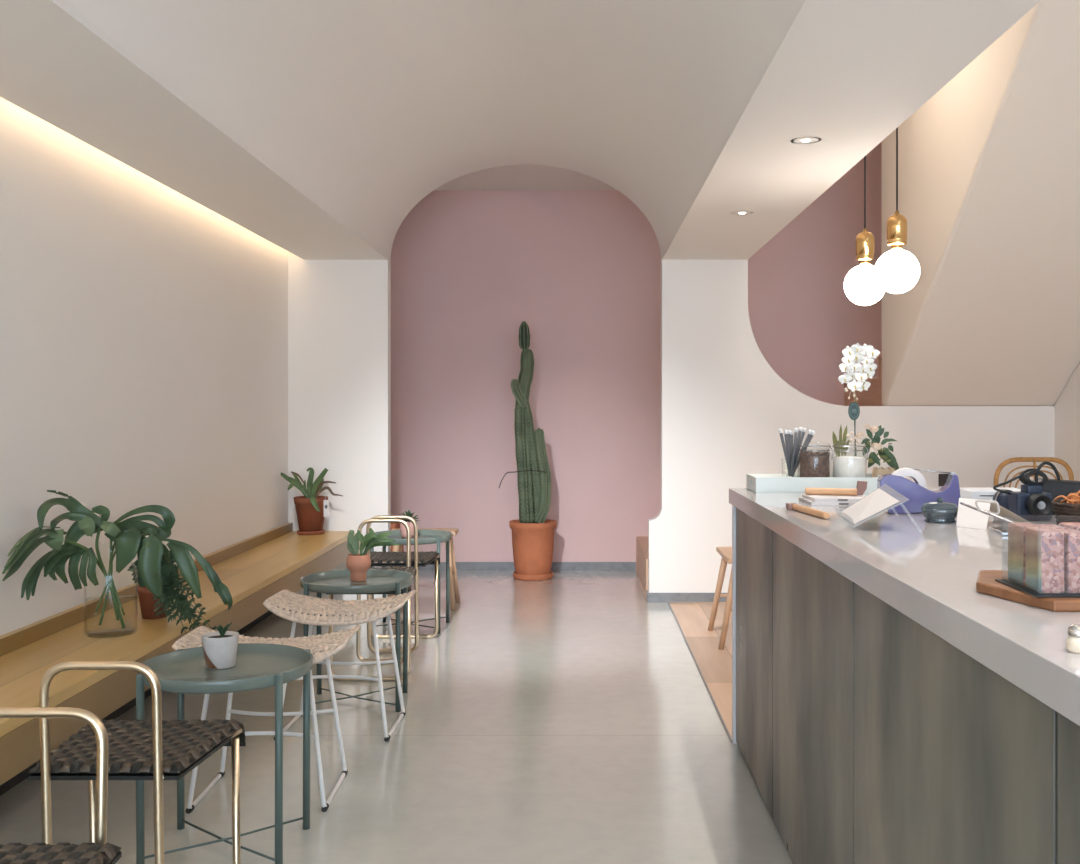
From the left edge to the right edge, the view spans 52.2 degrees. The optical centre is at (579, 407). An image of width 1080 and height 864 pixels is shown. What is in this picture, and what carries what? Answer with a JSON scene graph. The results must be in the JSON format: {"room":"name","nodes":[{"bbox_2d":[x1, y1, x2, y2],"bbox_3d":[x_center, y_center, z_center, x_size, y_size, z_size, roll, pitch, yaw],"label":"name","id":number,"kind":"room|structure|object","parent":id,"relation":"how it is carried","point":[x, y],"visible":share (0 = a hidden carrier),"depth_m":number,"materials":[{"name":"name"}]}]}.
{"room":"cafe","nodes":[
{"label":"cafe","id":0,"kind":"room"},
{"bbox_2d":[0,97,287,635],"bbox_3d":[-1.930,-0.075,1.245,0.100,2.650,11.690,0,0,0],"label":"wall","id":1,"kind":"structure","parent":0,"point":[144,328],"depth_m":4.50,"materials":[{"name":"white paint"}]},
{"bbox_2d":[0,607,278,795],"bbox_3d":[-1.874,1.208,1.295,0.012,0.085,11.590,0,0,0],"label":"baseboard","id":2,"kind":"structure","parent":1,"relation":"attached to","point":[24,774],"depth_m":4.43,"materials":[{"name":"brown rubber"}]},
{"bbox_2d":[0,523,354,784],"bbox_3d":[-1.665,0.842,1.444,0.429,0.207,11.289,0,0,0],"label":"bench","id":3,"kind":"object","parent":1,"relation":"attached to","point":[254,569],"visible":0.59,"depth_m":3.83,"materials":[{"name":"brown wood"}]},
{"bbox_2d":[85,565,136,637],"bbox_3d":[-1.650,0.632,3.870,0.176,0.322,0.176,0,0,0],"label":"glass vase","id":4,"kind":"object","parent":3,"relation":"on","point":[117,633],"visible":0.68,"depth_m":3.83,"materials":[{"name":"glass"}]},
{"bbox_2d":[2,490,232,628],"bbox_3d":[-1.560,0.526,3.733,0.691,0.507,0.385,0,0,-24],"label":"monstera cutting","id":5,"kind":"object","parent":4,"relation":"in","point":[127,537],"visible":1,"depth_m":3.71,"materials":[{"name":"green plant"}]},
{"bbox_2d":[127,546,215,633],"bbox_3d":[-1.487,0.700,4.052,0.475,0.354,0.180,0,0,41],"label":"potted fern","id":6,"kind":"object","parent":3,"relation":"on","point":[152,607],"visible":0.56,"depth_m":4.10,"materials":[{"name":"green plant"}]},
{"bbox_2d":[136,585,166,618],"bbox_3d":[-1.615,0.732,4.170,0.126,0.122,0.126,0,0,0],"label":"pot","id":7,"kind":"object","parent":6,"relation":"attached to","point":[147,604],"depth_m":4.12,"materials":[{"name":"ceramic"}]},
{"bbox_2d":[281,467,342,534],"bbox_3d":[-1.681,0.583,6.923,0.386,0.420,0.214,0,0,25],"label":"plant","id":8,"kind":"object","parent":3,"relation":"on","point":[311,508],"visible":1,"depth_m":6.88,"materials":[{"name":"green plant"}]},
{"bbox_2d":[0,570,792,863],"bbox_3d":[0.230,1.309,1.995,5.860,0.122,13.190,0,0,0],"label":"floor","id":9,"kind":"structure","parent":0,"point":[569,717],"depth_m":3.96,"materials":[{"name":"concrete"}]},
{"bbox_2d":[0,707,120,863],"bbox_3d":[-0.990,0.897,1.809,0.388,0.704,0.409,0,0,0],"label":"woven chair","id":10,"kind":"object","parent":9,"relation":"on","point":[101,851],"visible":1,"depth_m":1.99,"materials":[{"name":"dark brown woven leather"},{"name":"champagne brass"}]},
{"bbox_2d":[29,661,245,863],"bbox_3d":[-1.035,0.897,2.566,0.388,0.704,0.409,0,0,0],"label":"woven chair","id":11,"kind":"object","parent":9,"relation":"on","point":[157,749],"visible":0.97,"depth_m":2.44,"materials":[{"name":"dark brown woven leather"},{"name":"champagne brass"}]},
{"bbox_2d":[136,643,313,863],"bbox_3d":[-1.000,0.984,3.120,0.475,0.532,0.475,0,0,0],"label":"tray table","id":12,"kind":"object","parent":9,"relation":"on","point":[182,672],"visible":0.91,"depth_m":3.09,"materials":[{"name":"green metal"}]},
{"bbox_2d":[202,622,238,668],"bbox_3d":[-1.038,0.683,3.175,0.103,0.125,0.103,0,0,0],"label":"succulent pot","id":13,"kind":"object","parent":12,"relation":"on","point":[220,646],"visible":1,"depth_m":3.14,"materials":[{"name":"ceramic"}]},
{"bbox_2d":[138,643,313,693],"bbox_3d":[-1.000,0.735,3.120,0.475,0.036,0.475,0,0,0],"label":"tray","id":14,"kind":"object","parent":12,"relation":"on","point":[257,665],"depth_m":3.11,"materials":[{"name":"green metal"}]},
{"bbox_2d":[172,625,360,813],"bbox_3d":[-1.005,0.990,3.575,0.538,0.523,0.360,0,0,-2],"label":"stool","id":15,"kind":"object","parent":9,"relation":"on","point":[332,643],"visible":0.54,"depth_m":3.55,"materials":[{"name":"beige wicker"}]},
{"bbox_2d":[263,590,416,741],"bbox_3d":[-0.930,0.990,4.305,0.538,0.523,0.360,0,0,1],"label":"stool","id":16,"kind":"object","parent":9,"relation":"on","point":[288,600],"visible":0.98,"depth_m":4.19,"materials":[{"name":"beige wicker"}]},
{"bbox_2d":[300,569,413,711],"bbox_3d":[-0.945,0.984,4.670,0.475,0.532,0.475,0,0,-3],"label":"tray table","id":17,"kind":"object","parent":9,"relation":"on","point":[377,580],"visible":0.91,"depth_m":4.70,"materials":[{"name":"green metal"}]},
{"bbox_2d":[300,569,413,593],"bbox_3d":[-0.945,0.735,4.670,0.475,0.036,0.475,0,0,-3],"label":"tray","id":18,"kind":"object","parent":17,"relation":"on","point":[377,580],"depth_m":4.68,"materials":[{"name":"green metal"}]},
{"bbox_2d":[346,528,399,581],"bbox_3d":[-0.894,0.631,4.745,0.229,0.228,0.107,0,0,0],"label":"potted plant","id":19,"kind":"object","parent":17,"relation":"on","point":[358,564],"visible":1,"depth_m":4.72,"materials":[{"name":"green plant"}]},
{"bbox_2d":[329,519,416,680],"bbox_3d":[-0.965,0.897,5.224,0.388,0.704,0.409,0,0,0],"label":"woven chair","id":20,"kind":"object","parent":9,"relation":"on","point":[412,570],"visible":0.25,"depth_m":5.35,"materials":[{"name":"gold metal"}]},
{"bbox_2d":[391,523,403,594],"bbox_3d":[-1.488,1.006,7.430,0.545,0.487,0.400,0,0,0],"label":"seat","id":21,"kind":"object","parent":9,"relation":"on","point":[393,525],"visible":0.06,"depth_m":7.27,"materials":[{"name":"wood"}]},
{"bbox_2d":[366,515,439,652],"bbox_3d":[-0.955,0.897,5.781,0.388,0.704,0.409,0,0,0],"label":"woven chair","id":22,"kind":"object","parent":9,"relation":"on","point":[378,559],"visible":0.89,"depth_m":5.61,"materials":[{"name":"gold metal"}]},
{"bbox_2d":[370,529,452,632],"bbox_3d":[-0.965,0.984,6.270,0.475,0.532,0.475,0,0,3],"label":"tray table","id":23,"kind":"object","parent":9,"relation":"on","point":[425,536],"visible":0.57,"depth_m":6.39,"materials":[{"name":"green metal"}]},
{"bbox_2d":[399,510,418,538],"bbox_3d":[-0.979,0.663,6.298,0.140,0.163,0.130,0,0,-45],"label":"spiky plant","id":24,"kind":"object","parent":23,"relation":"on","point":[403,531],"visible":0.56,"depth_m":6.27,"materials":[{"name":"green plant"}]},
{"bbox_2d":[374,529,452,544],"bbox_3d":[-0.965,0.735,6.270,0.475,0.036,0.475,0,0,3],"label":"tray","id":25,"kind":"object","parent":23,"relation":"on","point":[425,536],"depth_m":6.34,"materials":[{"name":"green metal"}]},
{"bbox_2d":[387,528,459,609],"bbox_3d":[-0.985,1.010,6.930,0.429,0.485,0.297,0,0,0],"label":"wooden stool","id":26,"kind":"object","parent":9,"relation":"on","point":[454,590],"visible":0.46,"depth_m":6.95,"materials":[{"name":"brown wood"}]},
{"bbox_2d":[499,321,556,580],"bbox_3d":[-0.354,0.305,8.095,0.366,1.890,0.347,0,0,28],"label":"potted cactus","id":27,"kind":"object","parent":9,"relation":"on","point":[532,533],"visible":1,"depth_m":8.05,"materials":[{"name":"plant"}]},
{"bbox_2d":[509,519,556,574],"bbox_3d":[-0.346,1.028,8.090,0.348,0.396,0.348,0,0,0],"label":"pot","id":28,"kind":"object","parent":27,"relation":"attached to","point":[532,539],"depth_m":7.96,"materials":[{"name":"ceramic"}]},
{"bbox_2d":[668,602,731,741],"bbox_3d":[0.568,1.258,5.605,0.008,0.024,2.970,0,0,0],"label":"trim","id":29,"kind":"structure","parent":9,"relation":"on","point":[699,670],"depth_m":5.03,"materials":[{"name":"grey metal"}]},
{"bbox_2d":[708,547,731,649],"bbox_3d":[0.915,1.014,5.930,0.397,0.473,0.509,0,0,0],"label":"wooden stool","id":30,"kind":"object","parent":9,"relation":"on","point":[725,553],"visible":0.42,"depth_m":5.99,"materials":[{"name":"brown wood"}]},
{"bbox_2d":[636,354,882,596],"bbox_3d":[1.667,0.320,7.842,2.467,1.860,1.294,0,0,0],"label":"staircase","id":31,"kind":"structure","parent":9,"relation":"on","point":[873,396],"depth_m":7.80,"materials":[{"name":"brown wood"}]},
{"bbox_2d":[732,505,1079,863],"bbox_3d":[1.125,0.805,1.465,1.109,0.890,5.330,0,0,0],"label":"counter","id":32,"kind":"object","parent":9,"relation":"on","point":[864,735],"depth_m":2.14,"materials":[{"name":"black grey-brown wood veneer"}]},
{"bbox_2d":[729,488,1079,725],"bbox_3d":[1.171,0.330,1.450,1.219,0.056,5.400,0,0,0],"label":"countertop","id":33,"kind":"structure","parent":32,"relation":"on","point":[929,575],"depth_m":2.02,"materials":[{"name":"white stone"}]},
{"bbox_2d":[786,503,829,518],"bbox_3d":[0.644,0.292,3.140,0.034,0.019,0.324,0,0,-6],"label":"wooden brush","id":34,"kind":"object","parent":33,"relation":"on","point":[790,506],"visible":1,"depth_m":3.11,"materials":[{"name":"brown wood"}]},
{"bbox_2d":[747,474,879,492],"bbox_3d":[0.863,0.275,4.020,0.475,0.055,0.220,0,0,0],"label":"tray","id":35,"kind":"object","parent":33,"relation":"on","point":[757,483],"visible":0.7,"depth_m":3.91,"materials":[{"name":"white paint"}]},
{"bbox_2d":[797,445,832,476],"bbox_3d":[0.850,0.209,3.985,0.121,0.174,0.121,0,0,0],"label":"jar","id":36,"kind":"object","parent":35,"relation":"in","point":[812,463],"visible":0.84,"depth_m":3.94,"materials":[{"name":"clear glass"}]},
{"bbox_2d":[832,445,867,476],"bbox_3d":[0.975,0.209,3.985,0.125,0.174,0.125,0,0,0],"label":"jar","id":37,"kind":"object","parent":35,"relation":"in","point":[843,466],"visible":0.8,"depth_m":3.94,"materials":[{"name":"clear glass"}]},
{"bbox_2d":[832,426,866,456],"bbox_3d":[1.002,0.178,4.089,0.127,0.237,0.036,0,0,10],"label":"posy","id":38,"kind":"object","parent":37,"relation":"in","point":[843,450],"visible":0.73,"depth_m":4.09,"materials":[{"name":"green plant"}]},
{"bbox_2d":[838,343,879,455],"bbox_3d":[1.034,0.027,4.088,0.156,0.538,0.060,0,0,0],"label":"orchid","id":39,"kind":"object","parent":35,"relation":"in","point":[857,352],"visible":0.98,"depth_m":4.08,"materials":[{"name":"white plant"}]},
{"bbox_2d":[855,424,898,476],"bbox_3d":[1.104,0.182,4.051,0.173,0.242,0.076,0,0,-10],"label":"bouquet","id":40,"kind":"object","parent":35,"relation":"in","point":[885,454],"visible":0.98,"depth_m":4.06,"materials":[{"name":"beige plant"}]},
{"bbox_3d":[0.769,0.240,4.020,0.065,0.112,0.065,0,0,0],"label":"cup","id":41,"kind":"object","parent":35,"relation":"in","visible":0},
{"bbox_2d":[778,429,790,475],"bbox_3d":[0.752,0.183,4.004,0.062,0.216,0.012,0,0,-8],"label":"straw","id":42,"kind":"object","parent":41,"relation":"in","point":[780,430],"visible":0.83,"depth_m":4.00,"materials":[{"name":"grey paper"}]},
{"bbox_2d":[784,430,790,473],"bbox_3d":[0.762,0.185,4.020,0.034,0.210,0.012,0,0,0],"label":"straw","id":43,"kind":"object","parent":41,"relation":"in","point":[785,431],"visible":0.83,"depth_m":4.01,"materials":[{"name":"grey paper"}]},
{"bbox_2d":[787,430,790,475],"bbox_3d":[0.769,0.185,4.036,0.012,0.209,0.019,0,0,-17],"label":"straw","id":44,"kind":"object","parent":41,"relation":"in","point":[788,431],"visible":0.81,"depth_m":4.03,"materials":[{"name":"grey paper"}]},
{"bbox_2d":[790,431,793,461],"bbox_3d":[0.773,0.187,4.037,0.025,0.206,0.012,0,0,-32],"label":"straw","id":45,"kind":"object","parent":41,"relation":"in","point":[792,432],"visible":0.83,"depth_m":4.03,"materials":[{"name":"grey paper"}]},
{"bbox_2d":[791,428,797,476],"bbox_3d":[0.777,0.181,4.004,0.034,0.218,0.012,0,0,20],"label":"straw","id":46,"kind":"object","parent":41,"relation":"in","point":[796,429],"visible":0.83,"depth_m":4.00,"materials":[{"name":"grey paper"}]},
{"bbox_2d":[794,427,802,465],"bbox_3d":[0.785,0.179,4.020,0.058,0.222,0.012,0,0,0],"label":"straw","id":47,"kind":"object","parent":41,"relation":"in","point":[800,428],"visible":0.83,"depth_m":4.01,"materials":[{"name":"grey paper"}]},
{"bbox_2d":[795,428,806,462],"bbox_3d":[0.792,0.181,4.036,0.080,0.220,0.012,0,0,-6],"label":"straw","id":48,"kind":"object","parent":41,"relation":"in","point":[804,429],"visible":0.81,"depth_m":4.03,"materials":[{"name":"grey paper"}]},
{"bbox_2d":[792,429,811,476],"bbox_3d":[0.798,0.185,4.004,0.096,0.214,0.012,0,0,5],"label":"straw","id":49,"kind":"object","parent":41,"relation":"in","point":[810,431],"visible":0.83,"depth_m":4.00,"materials":[{"name":"grey paper"}]},
{"bbox_2d":[798,430,814,464],"bbox_3d":[0.804,0.187,4.020,0.114,0.211,0.012,0,0,0],"label":"straw","id":50,"kind":"object","parent":41,"relation":"in","point":[813,432],"visible":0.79,"depth_m":4.01,"materials":[{"name":"grey paper"}]},
{"bbox_2d":[799,497,855,505],"bbox_3d":[0.807,0.297,3.499,0.185,0.011,0.202,0,0,0],"label":"menu card","id":51,"kind":"object","parent":33,"relation":"on","point":[807,501],"visible":0.56,"depth_m":3.40,"materials":[{"name":"grey paper"}]},
{"bbox_2d":[802,493,865,501],"bbox_3d":[0.820,0.286,3.508,0.185,0.011,0.196,0,0,0],"label":"menu card","id":52,"kind":"object","parent":51,"relation":"on","point":[816,498],"visible":0.7,"depth_m":3.44,"materials":[{"name":"grey paper"}]},
{"bbox_2d":[805,481,866,495],"bbox_3d":[0.819,0.256,3.521,0.195,0.047,0.033,0,0,14],"label":"scraper","id":53,"kind":"object","parent":52,"relation":"on","point":[861,487],"visible":1,"depth_m":3.51,"materials":[{"name":"brown wood"}]},
{"bbox_2d":[839,488,921,530],"bbox_3d":[0.756,0.252,2.809,0.173,0.100,0.365,0,0,8],"label":"tent card","id":54,"kind":"object","parent":33,"relation":"on","point":[878,500],"visible":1,"depth_m":2.80,"materials":[{"name":"paper"}]},
{"bbox_2d":[877,468,960,513],"bbox_3d":[0.975,0.237,3.167,0.241,0.129,0.075,0,0,0],"label":"tape dispenser","id":55,"kind":"object","parent":33,"relation":"on","point":[911,495],"visible":0.86,"depth_m":3.13,"materials":[{"name":"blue plastic"}]},
{"bbox_2d":[921,497,957,522],"bbox_3d":[0.954,0.269,2.914,0.098,0.066,0.098,0,0,0],"label":"glass bowl","id":56,"kind":"object","parent":33,"relation":"on","point":[938,511],"visible":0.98,"depth_m":2.88,"materials":[{"name":"teal glass"}]},
{"bbox_2d":[960,499,1012,522],"bbox_3d":[0.913,0.255,2.403,0.057,0.094,0.512,0,0,7],"label":"tongs","id":57,"kind":"object","parent":33,"relation":"on","point":[992,514],"visible":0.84,"depth_m":2.50,"materials":[{"name":"grey metal"}]},
{"bbox_2d":[960,488,1020,499],"bbox_3d":[1.323,0.281,3.519,0.195,0.042,0.162,0,0,0],"label":"printer","id":58,"kind":"object","parent":33,"relation":"on","point":[970,493],"visible":0.32,"depth_m":3.46,"materials":[{"name":"white paint"}]},
{"bbox_2d":[956,498,1031,529],"bbox_3d":[1.047,0.271,2.859,0.245,0.063,0.156,0,0,-41],"label":"tent card","id":59,"kind":"object","parent":33,"relation":"on","point":[967,517],"visible":0.71,"depth_m":2.84,"materials":[{"name":"grey paper"}]},
{"bbox_2d":[989,527,1007,535],"bbox_3d":[1.120,0.297,2.640,0.240,0.010,0.110,0,0,6],"label":"tablet","id":60,"kind":"object","parent":33,"relation":"on","point":[1003,531],"visible":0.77,"depth_m":2.65,"materials":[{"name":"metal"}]},
{"bbox_2d":[993,489,1011,509],"bbox_3d":[1.235,0.269,3.178,0.066,0.066,0.064,0,0,0],"label":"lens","id":61,"kind":"object","parent":33,"relation":"on","point":[1001,498],"visible":0.31,"depth_m":3.16,"materials":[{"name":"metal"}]},
{"bbox_2d":[993,468,1052,519],"bbox_3d":[1.194,0.233,2.958,0.151,0.137,0.107,0,0,0],"label":"camera","id":62,"kind":"object","parent":33,"relation":"on","point":[1030,503],"visible":0.98,"depth_m":2.95,"materials":[{"name":"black plastic"}]},
{"bbox_2d":[976,570,1079,611],"bbox_3d":[0.864,0.293,1.778,0.431,0.018,0.305,0,0,0],"label":"serving board","id":63,"kind":"object","parent":33,"relation":"on","point":[986,584],"visible":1,"depth_m":1.71,"materials":[{"name":"brown wood"}]},
{"bbox_2d":[995,579,1079,597],"bbox_3d":[0.865,0.230,1.728,0.366,0.108,0.161,0,0,0],"label":"tray","id":64,"kind":"object","parent":63,"relation":"on","point":[1007,582],"visible":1,"depth_m":1.67,"materials":[{"name":"black plastic"}]},
{"bbox_2d":[1008,522,1042,585],"bbox_3d":[0.715,0.233,1.762,0.037,0.095,0.065,0,0,0],"label":"bar","id":65,"kind":"object","parent":64,"relation":"in","point":[1016,530],"visible":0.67,"depth_m":1.75,"materials":[{"name":"pink"}]},
{"bbox_2d":[1026,527,1063,592],"bbox_3d":[0.715,0.233,1.692,0.037,0.095,0.062,0,0,0],"label":"bar","id":66,"kind":"object","parent":64,"relation":"in","point":[1044,545],"visible":1,"depth_m":1.66,"materials":[{"name":"pink"}]},
{"bbox_2d":[1036,524,1068,528],"bbox_3d":[0.755,0.235,1.762,0.037,0.092,0.065,0,0,0],"label":"bar","id":67,"kind":"object","parent":64,"relation":"in","point":[1051,526],"visible":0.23,"depth_m":1.75,"materials":[{"name":"pink"}]},
{"bbox_2d":[1055,529,1079,592],"bbox_3d":[0.755,0.235,1.692,0.037,0.092,0.062,0,0,0],"label":"bar","id":68,"kind":"object","parent":64,"relation":"in","point":[1071,536],"visible":0.64,"depth_m":1.66,"materials":[{"name":"pink"}]},
{"bbox_2d":[1058,522,1079,529],"bbox_3d":[0.796,0.233,1.762,0.037,0.095,0.065,0,0,0],"label":"bar","id":69,"kind":"object","parent":64,"relation":"in","point":[1071,525],"visible":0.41,"depth_m":1.76,"materials":[{"name":"pink"}]},
{"bbox_2d":[1032,461,1079,514],"bbox_3d":[1.390,0.226,3.140,0.207,0.151,0.090,0,0,0],"label":"handbag","id":70,"kind":"object","parent":33,"relation":"on","point":[1057,487],"visible":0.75,"depth_m":3.10,"materials":[{"name":"black leather"}]},
{"bbox_2d":[1051,490,1079,525],"bbox_3d":[1.235,0.249,2.620,0.207,0.106,0.188,0,0,-20],"label":"wicker basket","id":71,"kind":"object","parent":33,"relation":"on","point":[1065,510],"visible":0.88,"depth_m":2.59,"materials":[{"name":"brown wicker"}]},
{"bbox_2d":[1066,624,1079,653],"bbox_3d":[0.615,0.285,1.361,0.025,0.034,0.025,0,0,0],"label":"shaker","id":72,"kind":"object","parent":33,"relation":"on","point":[1073,639],"visible":1,"depth_m":1.35,"materials":[{"name":"glass"}]},
{"bbox_2d":[993,457,1073,487],"bbox_3d":[2.672,0.769,6.274,0.474,0.961,0.519,0,0,0],"label":"rattan chair","id":73,"kind":"object","parent":9,"relation":"on","point":[1034,460],"visible":0.31,"depth_m":6.46,"materials":[{"name":"brown wicker"}]},
{"bbox_2d":[0,0,1040,259],"bbox_3d":[-0.349,-1.353,1.295,2.861,0.795,11.590,0,0,0],"label":"ceiling","id":74,"kind":"structure","parent":0,"point":[366,106],"depth_m":4.30,"materials":[{"name":"white paint"}]},
{"bbox_2d":[791,137,820,143],"bbox_3d":[0.807,-0.956,3.930,0.112,0.008,0.112,0,0,0],"label":"recessed light","id":75,"kind":"object","parent":74,"relation":"in","point":[804,140],"visible":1,"depth_m":3.93,"materials":[{"name":"beige metal"}]},
{"bbox_2d":[435,164,615,189],"bbox_3d":[-0.900,-1.730,7.840,3.600,0.100,1.300,0,0,0],"label":"ceiling","id":76,"kind":"structure","parent":0,"point":[523,176],"depth_m":8.12,"materials":[{"name":"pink paint"}]},
{"bbox_2d":[391,141,881,561],"bbox_3d":[0.230,-0.550,8.540,5.860,3.600,0.100,0,0,0],"label":"wall","id":77,"kind":"structure","parent":0,"point":[582,268],"depth_m":8.49,"materials":[{"name":"pink paint"}]},
{"bbox_2d":[418,562,635,569],"bbox_3d":[-1.135,1.219,8.484,3.130,0.062,0.012,0,0,0],"label":"baseboard","id":78,"kind":"structure","parent":77,"relation":"attached to","point":[459,565],"depth_m":8.48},
{"bbox_2d":[288,161,1054,600],"bbox_3d":[0.230,-0.550,7.140,5.860,3.600,0.100,0,0,0],"label":"wall","id":79,"kind":"structure","parent":0,"point":[724,407],"depth_m":7.09,"materials":[{"name":"white paint"}]},
{"bbox_2d":[646,590,726,601],"bbox_3d":[1.746,1.220,7.134,2.627,0.060,0.112,0,0,0],"label":"baseboard","id":80,"kind":"structure","parent":79,"relation":"attached to","point":[650,597],"depth_m":7.08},
{"bbox_2d":[938,474,948,485],"bbox_3d":[2.353,0.464,7.083,0.086,0.080,0.013,0,0,0],"label":"wall socket","id":81,"kind":"object","parent":79,"relation":"attached to","point":[942,478],"visible":0.58,"depth_m":7.08,"materials":[{"name":"brown"}]},
{"bbox_2d":[882,0,1079,405],"bbox_3d":[2.513,-1.181,5.530,1.094,2.338,3.319,0,0,0],"label":"wall","id":82,"kind":"structure","parent":0,"point":[989,165],"depth_m":6.05,"materials":[{"name":"beige paint"}]},
{"bbox_2d":[1052,362,1079,480],"bbox_3d":[3.110,-0.550,1.995,0.100,3.600,13.190,0,0,0],"label":"wall","id":83,"kind":"structure","parent":0,"point":[1067,405],"depth_m":6.88,"materials":[{"name":"white paint"}]},
{"bbox_3d":[2.015,-2.065,2.045,2.290,0.770,13.090,0,0,0],"label":"ceiling","id":84,"kind":"structure","parent":0,"visible":0},
{"bbox_2d":[844,156,884,305],"bbox_3d":[1.181,-1.387,4.560,0.170,1.925,0.170,0,0,0],"label":"pendant lamp","id":85,"kind":"object","parent":84,"relation":"hanging from","point":[861,287],"visible":0.86,"depth_m":4.52,"materials":[{"name":"white"}]},
{"bbox_2d":[874,127,919,293],"bbox_3d":[1.225,-1.396,4.250,0.170,1.908,0.170,0,0,0],"label":"pendant lamp","id":86,"kind":"object","parent":84,"relation":"hanging from","point":[897,270],"visible":0.99,"depth_m":4.21,"materials":[{"name":"white"}]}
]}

